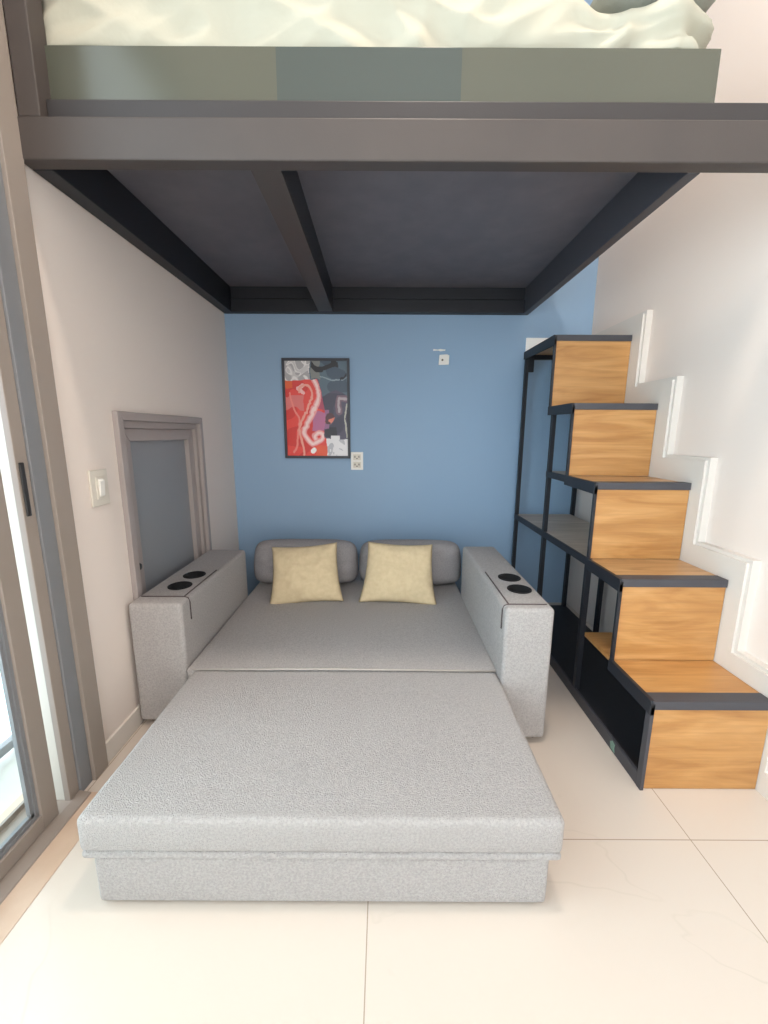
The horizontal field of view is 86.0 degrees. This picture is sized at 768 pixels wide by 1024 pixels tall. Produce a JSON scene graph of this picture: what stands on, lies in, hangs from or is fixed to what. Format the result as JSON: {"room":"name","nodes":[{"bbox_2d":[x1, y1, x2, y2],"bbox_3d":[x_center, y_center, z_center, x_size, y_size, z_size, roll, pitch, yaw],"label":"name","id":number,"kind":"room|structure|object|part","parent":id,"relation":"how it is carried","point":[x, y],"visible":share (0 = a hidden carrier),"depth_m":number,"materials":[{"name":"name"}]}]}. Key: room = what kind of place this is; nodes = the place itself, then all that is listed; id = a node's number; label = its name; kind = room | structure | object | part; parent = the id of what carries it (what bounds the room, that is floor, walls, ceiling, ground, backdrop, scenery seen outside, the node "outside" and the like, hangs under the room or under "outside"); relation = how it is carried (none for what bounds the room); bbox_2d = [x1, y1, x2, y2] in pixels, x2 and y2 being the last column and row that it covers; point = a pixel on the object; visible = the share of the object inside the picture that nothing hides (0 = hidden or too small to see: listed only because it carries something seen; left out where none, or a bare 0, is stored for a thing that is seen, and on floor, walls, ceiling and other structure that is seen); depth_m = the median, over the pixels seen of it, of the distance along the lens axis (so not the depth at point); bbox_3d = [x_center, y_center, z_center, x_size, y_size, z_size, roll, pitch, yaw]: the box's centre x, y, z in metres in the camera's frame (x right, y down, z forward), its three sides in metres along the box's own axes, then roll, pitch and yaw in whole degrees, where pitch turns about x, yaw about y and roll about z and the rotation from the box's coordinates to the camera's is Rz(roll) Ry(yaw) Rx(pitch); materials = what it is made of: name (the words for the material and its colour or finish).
{"room":"studio apartment","nodes":[
{"label":"studio apartment","id":0,"kind":"room"},
{"bbox_2d":[2,0,238,740],"bbox_3d":[-1.161,-0.871,0.000,0.200,4.200,5.525,0,11,0],"label":"wall","id":1,"kind":"structure","parent":0,"point":[126,334],"depth_m":1.62,"materials":[{"name":"beige paint"}]},
{"bbox_2d":[0,792,97,944],"bbox_3d":[-1.112,1.313,0.019,0.320,0.101,2.940,0,11,0],"label":"sill","id":2,"kind":"structure","parent":1,"relation":"in","point":[24,893],"depth_m":1.19,"materials":[{"name":"beige tile"}]},
{"bbox_2d":[0,0,107,904],"bbox_3d":[-1.123,-0.244,-0.219,0.202,3.050,3.060,0,11,0],"label":"door","id":3,"kind":"structure","parent":1,"relation":"in","point":[48,674],"depth_m":1.25,"materials":[{"name":"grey metal"}]},
{"bbox_3d":[-1.087,-0.332,0.395,0.042,2.967,1.398,0,11,0],"label":"sash","id":4,"kind":"part","parent":3,"relation":"part of","materials":[{"name":"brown metal"}]},
{"bbox_2d":[87,469,109,506],"bbox_3d":[-1.055,-0.091,1.534,0.019,0.134,0.095,0,11,0],"label":"light switch","id":5,"kind":"object","parent":1,"relation":"attached to","point":[98,481],"visible":1,"depth_m":1.52,"materials":[{"name":"beige plastic"}]},
{"bbox_2d":[105,704,144,762],"bbox_3d":[-1.062,0.777,2.335,0.014,0.085,1.558,0,11,0],"label":"baseboard","id":6,"kind":"structure","parent":1,"relation":"attached to","point":[120,736],"depth_m":1.67,"materials":[{"name":"grey"}]},
{"bbox_2d":[111,411,211,600],"bbox_3d":[-1.084,0.061,2.082,0.082,1.075,0.765,0,11,0],"label":"window","id":7,"kind":"structure","parent":1,"relation":"in","point":[161,458],"depth_m":2.02,"materials":[{"name":"grey"}]},
{"bbox_3d":[-1.108,0.061,2.082,0.015,0.845,0.535,0,11,0],"label":"pane","id":8,"kind":"part","parent":7,"relation":"part of","materials":[{"name":"grey glass"}]},
{"bbox_3d":[-1.101,0.061,2.082,0.048,0.945,0.635,0,11,0],"label":"sash","id":9,"kind":"part","parent":7,"relation":"part of","materials":[{"name":"grey"}]},
{"bbox_2d":[0,603,767,1023],"bbox_3d":[0.251,1.229,0.502,2.645,0.100,5.725,0,11,0],"label":"floor","id":10,"kind":"structure","parent":0,"point":[654,909],"depth_m":1.03,"materials":[{"name":"tile"}]},
{"bbox_2d":[77,547,564,901],"bbox_3d":[-0.196,0.584,2.006,1.710,0.596,1.960,0,11,0],"label":"bed","id":11,"kind":"object","parent":10,"relation":"on","point":[350,749],"visible":0.95,"depth_m":1.28,"materials":[{"name":"grey fabric"}]},
{"bbox_3d":[-0.940,0.564,2.123,0.222,0.540,0.805,0,11,0],"label":"armrest","id":12,"kind":"part","parent":11,"relation":"part of","materials":[{"name":"grey fabric"}]},
{"bbox_2d":[254,539,357,582],"bbox_3d":[-0.507,0.321,2.678,0.680,0.289,0.224,0,11,0],"label":"cushion","id":13,"kind":"object","parent":11,"relation":"on","point":[347,555],"visible":0.38,"depth_m":2.60,"materials":[{"name":"grey fabric"}]},
{"bbox_2d":[270,542,343,603],"bbox_3d":[-0.454,0.364,2.422,0.429,0.342,0.195,-1,11,-5],"label":"throw cushion","id":14,"kind":"object","parent":11,"relation":"on","point":[309,573],"visible":1,"depth_m":2.37,"materials":[{"name":"beige fabric"}]},
{"bbox_3d":[-0.162,0.770,1.389,1.257,0.110,0.678,0,11,0],"label":"mattress","id":15,"kind":"part","parent":11,"relation":"part of","materials":[{"name":"grey fabric"}]},
{"bbox_3d":[-0.175,0.598,2.356,1.300,0.137,1.278,0,11,0],"label":"mattress","id":16,"kind":"part","parent":11,"relation":"part of","materials":[{"name":"grey fabric"}]},
{"bbox_2d":[359,541,435,604],"bbox_3d":[0.082,0.359,2.418,0.453,0.338,0.201,1,11,2],"label":"throw cushion","id":17,"kind":"object","parent":11,"relation":"on","point":[394,573],"visible":1,"depth_m":2.37,"materials":[{"name":"beige fabric"}]},
{"bbox_2d":[359,539,460,583],"bbox_3d":[0.171,0.325,2.677,0.664,0.289,0.229,1,11,2],"label":"cushion","id":18,"kind":"object","parent":11,"relation":"on","point":[446,556],"visible":0.39,"depth_m":2.60,"materials":[{"name":"grey fabric"}]},
{"bbox_3d":[0.563,0.567,2.074,0.192,0.568,0.898,0,11,0],"label":"armrest","id":19,"kind":"part","parent":11,"relation":"part of","materials":[{"name":"grey fabric"}]},
{"bbox_2d":[511,335,767,789],"bbox_3d":[1.127,-0.027,2.092,0.420,1.778,1.603,0,11,0],"label":"stairs","id":20,"kind":"structure","parent":10,"relation":"on","point":[652,687],"depth_m":1.81,"materials":[{"name":"brown wood"}]},
{"bbox_3d":[0.933,-0.154,2.859,0.022,1.736,0.024,0,11,0],"label":"post","id":21,"kind":"part","parent":20,"relation":"part of","materials":[{"name":"black metal"}]},
{"bbox_3d":[0.929,-0.980,2.472,0.014,0.052,0.497,0,11,0],"label":"rail","id":22,"kind":"part","parent":20,"relation":"part of","materials":[{"name":"black metal"}]},
{"bbox_3d":[1.139,-1.011,2.697,0.406,0.029,0.020,0,11,0],"label":"shelf rail","id":23,"kind":"part","parent":20,"relation":"part of","materials":[{"name":"black metal"}]},
{"bbox_3d":[0.931,0.118,2.391,0.022,1.378,0.024,0,11,0],"label":"post","id":24,"kind":"part","parent":20,"relation":"part of","materials":[{"name":"black metal"}]},
{"bbox_3d":[0.924,0.128,2.384,0.012,0.033,1.064,0,11,0],"label":"shelf rail","id":25,"kind":"part","parent":20,"relation":"part of","materials":[{"name":"black metal"}]},
{"bbox_3d":[0.929,-0.753,2.269,0.012,0.378,0.013,0,11,0],"label":"post","id":26,"kind":"part","parent":20,"relation":"part of","materials":[{"name":"black metal"}]},
{"bbox_2d":[519,514,589,531],"bbox_3d":[1.122,0.073,2.646,0.382,0.019,0.528,0,11,0],"label":"shelf","id":27,"kind":"object","parent":20,"relation":"attached to","point":[556,522],"depth_m":2.62,"materials":[{"name":"grey wood"}]},
{"bbox_3d":[0.926,-0.192,2.212,0.012,0.033,0.262,0,11,0],"label":"shelf rail","id":28,"kind":"part","parent":20,"relation":"part of","materials":[{"name":"black metal"}]},
{"bbox_3d":[0.927,-0.536,2.164,0.014,0.052,0.305,0,11,0],"label":"rail","id":29,"kind":"part","parent":20,"relation":"part of","materials":[{"name":"black metal"}]},
{"bbox_2d":[552,471,575,475],"bbox_3d":[1.123,-0.200,2.236,0.382,0.019,0.275,0,11,0],"label":"shelf","id":30,"kind":"object","parent":20,"relation":"attached to","point":[554,473],"depth_m":2.20,"materials":[{"name":"wood"}]},
{"bbox_2d":[547,532,588,556],"bbox_3d":[1.121,0.172,2.130,0.382,0.019,0.515,0,11,0],"label":"shelf","id":31,"kind":"object","parent":20,"relation":"attached to","point":[575,544],"depth_m":2.18,"materials":[{"name":"grey wood"}]},
{"bbox_3d":[1.322,-0.152,2.859,0.024,1.736,0.024,0,11,0],"label":"post","id":32,"kind":"part","parent":20,"relation":"part of","materials":[{"name":"black metal"}]},
{"bbox_3d":[0.927,-0.338,2.054,0.012,0.356,0.013,0,11,0],"label":"post","id":33,"kind":"part","parent":20,"relation":"part of","materials":[{"name":"black metal"}]},
{"bbox_3d":[0.925,-0.132,1.946,0.014,0.052,0.307,0,11,0],"label":"rail","id":34,"kind":"part","parent":20,"relation":"part of","materials":[{"name":"black metal"}]},
{"bbox_3d":[0.929,0.552,1.936,0.022,0.696,0.024,0,11,0],"label":"post","id":35,"kind":"part","parent":20,"relation":"part of","materials":[{"name":"black metal"}]},
{"bbox_3d":[0.925,0.062,1.833,0.012,0.346,0.013,0,11,0],"label":"post","id":36,"kind":"part","parent":20,"relation":"part of","materials":[{"name":"black metal"}]},
{"bbox_3d":[0.921,0.818,2.260,0.012,0.052,1.566,0,11,0],"label":"floor rail","id":37,"kind":"part","parent":20,"relation":"part of","materials":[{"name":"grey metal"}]},
{"bbox_3d":[1.130,0.837,2.263,0.406,0.008,1.567,0,11,0],"label":"plate","id":38,"kind":"part","parent":20,"relation":"part of","materials":[{"name":"black metal"}]},
{"bbox_3d":[1.321,0.100,2.438,0.024,1.398,0.024,0,11,0],"label":"post","id":39,"kind":"part","parent":20,"relation":"part of","materials":[{"name":"black metal"}]},
{"bbox_3d":[0.923,0.260,1.738,0.014,0.052,0.279,0,11,0],"label":"rail","id":40,"kind":"part","parent":20,"relation":"part of","materials":[{"name":"black metal"}]},
{"bbox_3d":[0.923,0.450,1.639,0.012,0.344,0.013,0,11,0],"label":"post","id":41,"kind":"part","parent":20,"relation":"part of","materials":[{"name":"black metal"}]},
{"bbox_3d":[0.921,0.648,1.545,0.014,0.052,0.275,0,11,0],"label":"rail","id":42,"kind":"part","parent":20,"relation":"part of","materials":[{"name":"black metal"}]},
{"bbox_3d":[0.921,0.830,1.453,0.012,0.332,0.025,0,11,0],"label":"post","id":43,"kind":"part","parent":20,"relation":"part of","materials":[{"name":"grey metal"}]},
{"bbox_2d":[224,0,598,602],"bbox_3d":[0.165,-1.403,2.811,2.845,4.200,0.200,0,11,0],"label":"wall","id":44,"kind":"structure","parent":0,"point":[439,444],"depth_m":2.87,"materials":[{"name":"blue paint"}]},
{"bbox_2d":[281,358,350,457],"bbox_3d":[-0.462,-0.706,2.832,0.456,0.668,0.022,0,11,0],"label":"framed picture","id":45,"kind":"object","parent":44,"relation":"attached to","point":[316,391],"visible":1,"depth_m":2.83,"materials":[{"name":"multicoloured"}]},
{"bbox_2d":[351,452,362,469],"bbox_3d":[-0.190,-0.360,2.903,0.085,0.125,0.013,0,11,0],"label":"wall outlet","id":46,"kind":"object","parent":44,"relation":"attached to","point":[356,457],"visible":1,"depth_m":2.90,"materials":[{"name":"white plastic"}]},
{"bbox_2d":[353,454,360,459],"bbox_3d":[-0.190,-0.386,2.894,0.054,0.040,0.004,0,11,0],"label":"socket","id":47,"kind":"object","parent":46,"relation":"attached to","point":[355,456],"depth_m":2.89,"materials":[{"name":"grey plastic"}]},
{"bbox_2d":[353,462,360,467],"bbox_3d":[-0.190,-0.333,2.905,0.054,0.040,0.004,0,11,0],"label":"socket","id":48,"kind":"object","parent":46,"relation":"attached to","point":[355,464],"depth_m":2.90,"materials":[{"name":"grey plastic"}]},
{"bbox_2d":[17,99,767,314],"bbox_3d":[0.164,-1.241,1.940,2.440,0.170,1.567,0,11,0],"label":"platform","id":49,"kind":"object","parent":44,"relation":"attached to","point":[255,206],"visible":0.95,"depth_m":1.52,"materials":[{"name":"grey paint"}]},
{"bbox_2d":[3,0,50,116],"bbox_3d":[-1.001,-2.137,1.008,0.062,2.051,0.066,0,11,0],"label":"steel column","id":50,"kind":"structure","parent":49,"relation":"on","point":[25,26],"depth_m":1.15,"materials":[{"name":"grey metal"}]},
{"bbox_3d":[-1.025,-1.245,1.966,0.062,0.155,1.517,0,11,0],"label":"rail","id":51,"kind":"part","parent":49,"relation":"part of","materials":[{"name":"black metal"}]},
{"bbox_3d":[-0.052,-1.325,1.962,2.007,0.014,1.494,0,11,0],"label":"deck panel","id":52,"kind":"part","parent":49,"relation":"part of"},
{"bbox_2d":[44,45,720,102],"bbox_3d":[-0.024,-1.403,1.933,1.987,0.147,1.506,0,11,0],"label":"mattress","id":53,"kind":"object","parent":49,"relation":"on","point":[77,72],"visible":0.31,"depth_m":1.19,"materials":[{"name":"grey fabric"}]},
{"bbox_2d":[41,0,713,48],"bbox_3d":[-0.013,-1.580,1.889,2.049,0.210,1.524,0,11,0],"label":"blanket","id":54,"kind":"object","parent":53,"relation":"on","point":[683,24],"visible":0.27,"depth_m":1.18,"materials":[{"name":"beige fabric"}]},
{"bbox_2d":[590,0,715,13],"bbox_3d":[0.808,-1.551,1.290,0.380,0.102,0.330,0,11,-4],"label":"bed pillow","id":55,"kind":"object","parent":54,"relation":"on","point":[601,6],"visible":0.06,"depth_m":1.22,"materials":[{"name":"grey fabric"}]},
{"bbox_3d":[0.931,-1.235,1.966,0.040,0.155,1.517,0,11,0],"label":"rail","id":56,"kind":"part","parent":49,"relation":"part of","materials":[{"name":"grey metal"}]},
{"bbox_2d":[438,354,448,364],"bbox_3d":[0.404,-1.027,2.775,0.071,0.068,0.012,0,11,0],"label":"plate","id":57,"kind":"object","parent":44,"relation":"attached to","point":[443,359],"visible":1,"depth_m":2.77,"materials":[{"name":"white plastic"}]},
{"bbox_2d":[525,338,547,350],"bbox_3d":[1.042,-1.107,2.762,0.183,0.114,0.006,0,11,0],"label":"white patch","id":58,"kind":"object","parent":44,"relation":"attached to","point":[530,342],"visible":0.29,"depth_m":2.75,"materials":[{"name":"white paint"}]},
{"bbox_2d":[566,0,767,664],"bbox_3d":[1.484,-0.858,0.000,0.200,4.200,5.525,0,11,0],"label":"wall","id":59,"kind":"structure","parent":0,"point":[699,261],"depth_m":1.70,"materials":[{"name":"beige paint"}]},
{"bbox_2d":[595,310,767,800],"bbox_3d":[1.359,0.191,0.753,0.040,1.905,4.410,0,11,0],"label":"baseboard","id":60,"kind":"structure","parent":59,"relation":"attached to","point":[734,570],"depth_m":1.76,"materials":[{"name":"white paint"}]},
{"label":"outside","id":61,"kind":"structure","parent":0,"visible":0},
{"bbox_2d":[0,748,21,814],"bbox_3d":[-1.419,1.200,0.741,0.295,0.090,8.000,0,11,0],"label":"floor","id":62,"kind":"structure","parent":61,"point":[10,784],"depth_m":1.53,"materials":[{"name":"concrete"}]},
{"bbox_2d":[0,734,13,758],"bbox_3d":[-1.503,0.630,0.631,0.050,1.070,7.400,0,11,0],"label":"balcony railing","id":63,"kind":"object","parent":62,"relation":"on","point":[6,745],"visible":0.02,"depth_m":1.63,"materials":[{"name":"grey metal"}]}
]}

